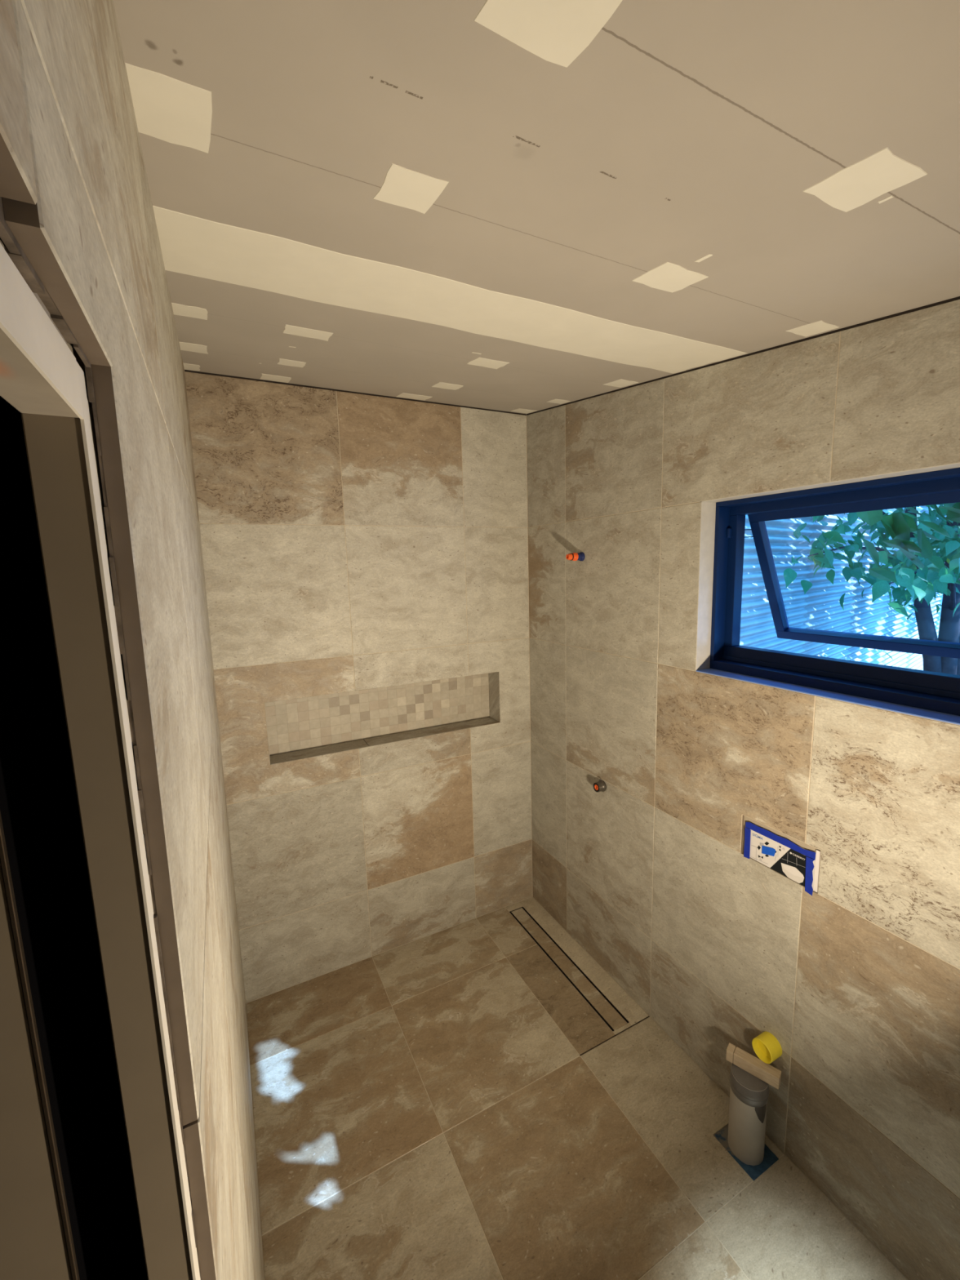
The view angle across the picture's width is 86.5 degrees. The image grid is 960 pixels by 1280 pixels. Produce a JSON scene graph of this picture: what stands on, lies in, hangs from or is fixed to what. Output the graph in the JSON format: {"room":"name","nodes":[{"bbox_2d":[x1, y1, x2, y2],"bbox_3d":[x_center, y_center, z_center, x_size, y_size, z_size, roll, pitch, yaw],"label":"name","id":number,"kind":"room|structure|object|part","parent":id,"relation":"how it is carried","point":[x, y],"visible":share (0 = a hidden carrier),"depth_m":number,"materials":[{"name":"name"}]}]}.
{"room":"building under construction","nodes":[
{"label":"building under construction","id":0,"kind":"room"},
{"bbox_2d":[0,0,264,1279],"bbox_3d":[-0.950,0.609,0.419,1.342,2.944,4.100,-6,9,-27],"label":"wall","id":1,"kind":"structure","parent":0,"point":[77,222],"depth_m":0.38,"materials":[{"name":"beige tile"}]},
{"bbox_2d":[0,237,200,1279],"bbox_3d":[-0.125,0.908,0.158,0.124,2.101,1.180,-6,9,-27],"label":"door frame","id":2,"kind":"structure","parent":1,"relation":"in","point":[94,1182],"depth_m":0.32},
{"bbox_2d":[184,371,533,1004],"bbox_3d":[-0.455,0.263,2.669,2.100,2.924,0.300,-6,9,-27],"label":"wall","id":3,"kind":"structure","parent":0,"point":[365,557],"depth_m":2.45,"materials":[{"name":"beige tile"}]},
{"bbox_2d":[184,369,526,415],"bbox_3d":[-0.453,-1.113,2.325,1.562,0.008,0.003,-6,9,-27],"label":"trim","id":4,"kind":"structure","parent":3,"relation":"attached to","point":[188,371],"depth_m":2.25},
{"bbox_2d":[112,0,959,413],"bbox_3d":[0.226,-0.816,1.125,1.880,0.469,3.300,-6,9,-27],"label":"ceiling","id":5,"kind":"structure","parent":0,"point":[523,206],"depth_m":0.77,"materials":[{"name":"beige paint"}]},
{"bbox_2d":[245,897,906,1279],"bbox_3d":[0.264,1.833,1.459,1.820,0.120,3.050,-6,9,-27],"label":"floor","id":6,"kind":"structure","parent":0,"point":[447,1104],"depth_m":1.77,"materials":[{"name":"beige tile"}]},
{"bbox_2d":[509,906,629,1031],"bbox_3d":[0.408,1.641,2.578,0.092,0.064,0.870,-6,9,-27],"label":"linear drain","id":7,"kind":"object","parent":6,"relation":"in","point":[599,1002],"visible":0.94,"depth_m":2.49,"materials":[{"name":"metal"}]},
{"bbox_2d":[727,1062,768,1165],"bbox_3d":[0.897,1.577,1.710,0.115,0.290,0.115,-6,9,-27],"label":"pipe","id":8,"kind":"object","parent":6,"relation":"on","point":[748,1094],"visible":0.76,"depth_m":1.67,"materials":[{"name":"grey plastic"}]},
{"bbox_3d":[0.894,1.466,1.694,0.115,0.066,0.115,-6,9,-27],"label":"tape lid","id":9,"kind":"part","parent":8,"relation":"part of","materials":[{"name":"grey plastic"}]},
{"bbox_2d":[725,1042,781,1089],"bbox_3d":[0.907,1.412,1.694,0.158,0.040,0.034,6,11,41],"label":"timber offcut","id":10,"kind":"object","parent":8,"relation":"on","point":[752,1064],"visible":1,"depth_m":1.68,"materials":[{"name":"beige wood"}]},
{"bbox_2d":[526,299,959,1279],"bbox_3d":[1.005,0.361,1.708,0.220,2.924,3.350,-6,9,-27],"label":"wall","id":11,"kind":"structure","parent":0,"point":[855,980],"depth_m":1.65,"materials":[{"name":"beige tile"}]},
{"bbox_2d":[565,551,585,560],"bbox_3d":[0.437,-0.384,2.350,0.084,0.041,0.041,-6,9,-27],"label":"outlet","id":12,"kind":"object","parent":11,"relation":"attached to","point":[580,556],"visible":1,"depth_m":2.34,"materials":[{"name":"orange plastic"}]},
{"bbox_2d":[593,778,606,791],"bbox_3d":[0.555,0.676,2.369,0.042,0.062,0.053,-6,9,-27],"label":"outlet","id":13,"kind":"object","parent":11,"relation":"attached to","point":[599,786],"visible":1,"depth_m":2.36,"materials":[{"name":"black metal"}]},
{"bbox_2d":[526,296,959,415],"bbox_3d":[0.922,-0.832,1.397,0.003,0.374,2.950,-6,9,-27],"label":"trim","id":14,"kind":"structure","parent":11,"relation":"attached to","point":[957,297],"depth_m":1.47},
{"bbox_2d":[751,1031,782,1063],"bbox_3d":[0.954,1.356,1.698,0.054,0.071,0.071,-6,9,-27],"label":"cap","id":15,"kind":"object","parent":11,"relation":"attached to","point":[766,1046],"visible":1,"depth_m":1.69,"materials":[{"name":"yellow plastic"}]},
{"bbox_2d":[740,814,820,895],"bbox_3d":[0.963,0.683,1.638,0.029,0.154,0.254,-6,9,-27],"label":"toilet flush plate","id":16,"kind":"object","parent":11,"relation":"attached to","point":[798,861],"visible":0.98,"depth_m":1.62,"materials":[{"name":"plastic"}]},
{"bbox_2d":[751,841,805,883],"bbox_3d":[0.953,0.700,1.637,0.001,0.091,0.180,-6,9,-27],"label":"print","id":17,"kind":"object","parent":16,"relation":"attached to","point":[782,858],"depth_m":1.62},
{"bbox_3d":[0.970,0.700,1.605,0.001,0.100,0.112,-6,9,-27],"label":"black panel","id":18,"kind":"part","parent":16,"relation":"part of","materials":[{"name":"black plastic"}]},
{"bbox_2d":[709,467,959,715],"bbox_3d":[1.300,-0.130,1.328,0.347,0.596,1.342,-6,9,-27],"label":"window","id":19,"kind":"structure","parent":11,"relation":"in","point":[936,691],"depth_m":1.61,"materials":[{"name":"metal"}]},
{"bbox_3d":[1.178,0.163,1.303,0.056,0.030,1.342,-6,9,-27],"label":"sill","id":20,"kind":"part","parent":19,"relation":"part of","materials":[{"name":"metal"}]},
{"bbox_3d":[1.222,0.133,1.321,0.044,0.082,1.342,-6,9,-27],"label":"sill","id":21,"kind":"part","parent":19,"relation":"part of","materials":[{"name":"metal"}]},
{"bbox_3d":[1.252,-0.371,1.272,0.034,0.036,1.246,-32,20,-20],"label":"rail","id":22,"kind":"part","parent":19,"relation":"part of","materials":[{"name":"metal"}]},
{"bbox_3d":[1.440,0.041,1.422,0.034,0.034,1.246,-32,20,-20],"label":"rail","id":23,"kind":"part","parent":19,"relation":"part of","materials":[{"name":"metal"}]},
{"label":"outside","id":24,"kind":"structure","parent":0,"visible":0},
{"bbox_3d":[7.108,1.425,5.422,13.780,0.200,14.000,-6,9,-27],"label":"ground","id":25,"kind":"structure","parent":24,"visible":0},
{"bbox_2d":[739,504,946,670],"bbox_3d":[5.606,-0.520,7.012,12.840,3.280,0.052,-8,11,-39],"label":"wall","id":26,"kind":"structure","parent":25,"relation":"on","point":[820,608],"depth_m":5.20,"materials":[{"name":"metal"}]},
{"bbox_2d":[783,502,959,675],"bbox_3d":[5.694,-1.364,5.552,3.721,5.464,12.717,7,11,44],"label":"tree","id":27,"kind":"object","parent":25,"relation":"on","point":[917,567],"visible":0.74,"depth_m":3.24,"materials":[{"name":"green plant"}]},
{"bbox_3d":[3.686,-0.471,4.189,0.642,2.322,0.158,-4,8,-15],"label":"stem","id":28,"kind":"part","parent":27,"relation":"part of","materials":[{"name":"grey plant"}]},
{"bbox_3d":[3.859,-0.677,4.152,0.328,2.710,0.160,-6,9,-27],"label":"stem","id":29,"kind":"part","parent":27,"relation":"part of","materials":[{"name":"grey plant"}]},
{"bbox_3d":[4.019,-0.735,4.159,0.280,2.805,0.157,0,8,14],"label":"stem","id":30,"kind":"part","parent":27,"relation":"part of","materials":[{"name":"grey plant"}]}
]}

